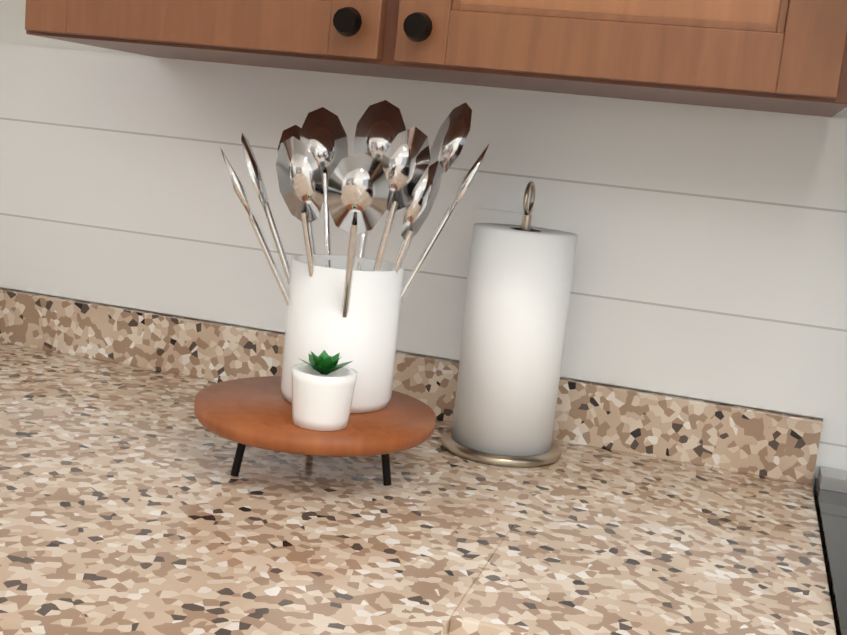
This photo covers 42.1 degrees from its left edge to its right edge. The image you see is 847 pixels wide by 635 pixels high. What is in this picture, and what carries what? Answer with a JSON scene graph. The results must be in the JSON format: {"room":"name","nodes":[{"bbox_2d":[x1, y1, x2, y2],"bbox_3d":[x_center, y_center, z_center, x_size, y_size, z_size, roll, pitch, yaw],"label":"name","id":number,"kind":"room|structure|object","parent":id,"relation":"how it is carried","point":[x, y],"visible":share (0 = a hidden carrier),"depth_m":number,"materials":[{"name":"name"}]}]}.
{"room":"kitchen","nodes":[
{"label":"kitchen","id":0,"kind":"room"},
{"bbox_2d":[0,0,846,419],"bbox_3d":[1.706,-0.014,1.120,5.100,2.640,0.120,9,10,16],"label":"wall","id":1,"kind":"structure","parent":0,"point":[12,20],"depth_m":1.70,"materials":[{"name":"white paint"}]},
{"bbox_2d":[0,43,846,487],"bbox_3d":[0.431,0.100,1.334,2.589,0.690,0.239,9,10,16],"label":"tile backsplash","id":2,"kind":"structure","parent":1,"relation":"attached to","point":[710,261],"depth_m":1.51,"materials":[{"name":"white wood"}]},
{"bbox_2d":[466,207,523,289],"bbox_3d":[0.101,-0.091,1.524,0.075,0.115,0.008,9,10,16],"label":"outlet","id":3,"kind":"object","parent":2,"relation":"attached to","point":[482,215],"visible":0.04,"depth_m":1.52,"materials":[{"name":"white plastic"}]},
{"bbox_2d":[25,0,846,116],"bbox_3d":[0.058,-0.780,1.277,0.959,0.980,0.327,9,10,16],"label":"upper cabinet","id":4,"kind":"object","parent":1,"relation":"attached to","point":[785,56],"visible":1,"depth_m":1.14,"materials":[{"name":"brown wood"}]},
{"bbox_3d":[-3.298,0.961,0.478,14.000,0.060,6.650,9,10,16],"label":"floor","id":5,"kind":"structure","parent":0,"visible":0},
{"bbox_2d":[0,288,597,634],"bbox_3d":[-0.838,0.696,0.318,1.214,1.004,3.053,9,10,16],"label":"countertop","id":6,"kind":"structure","parent":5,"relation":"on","point":[130,504],"depth_m":1.16,"materials":[{"name":"beige stone"}]},
{"bbox_2d":[194,376,434,485],"bbox_3d":[-0.129,0.139,1.290,0.280,0.076,0.280,9,10,16],"label":"tray stand","id":7,"kind":"object","parent":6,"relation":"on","point":[251,411],"visible":0.83,"depth_m":1.21,"materials":[{"name":"brown wood"}]},
{"bbox_2d":[291,350,357,430],"bbox_3d":[-0.109,0.077,1.196,0.072,0.078,0.072,9,10,16],"label":"succulent","id":8,"kind":"object","parent":7,"relation":"on","point":[323,385],"visible":0.96,"depth_m":1.17,"materials":[{"name":"white ceramic"}]},
{"bbox_2d":[220,100,488,412],"bbox_3d":[-0.088,-0.079,1.272,0.286,0.364,0.277,9,10,16],"label":"utensil crock","id":9,"kind":"object","parent":7,"relation":"on","point":[347,307],"visible":0.81,"depth_m":1.24,"materials":[{"name":"white ceramic"}]},
{"bbox_2d":[440,181,576,466],"bbox_3d":[0.119,0.000,1.422,0.160,0.353,0.160,9,10,16],"label":"paper towel holder","id":10,"kind":"object","parent":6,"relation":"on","point":[516,312],"visible":1,"depth_m":1.38,"materials":[{"name":"white paper"}]},
{"bbox_2d":[484,384,836,634],"bbox_3d":[0.231,0.647,1.250,0.302,1.004,0.653,9,10,16],"label":"countertop","id":11,"kind":"structure","parent":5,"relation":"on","point":[656,513],"depth_m":1.20,"materials":[{"name":"beige stone"}]},
{"bbox_2d":[813,466,846,634],"bbox_3d":[0.725,0.758,1.073,0.762,0.945,0.715,9,10,16],"label":"range","id":12,"kind":"object","parent":5,"relation":"on","point":[830,490],"visible":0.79,"depth_m":1.24,"materials":[{"name":"black metal"}]}
]}

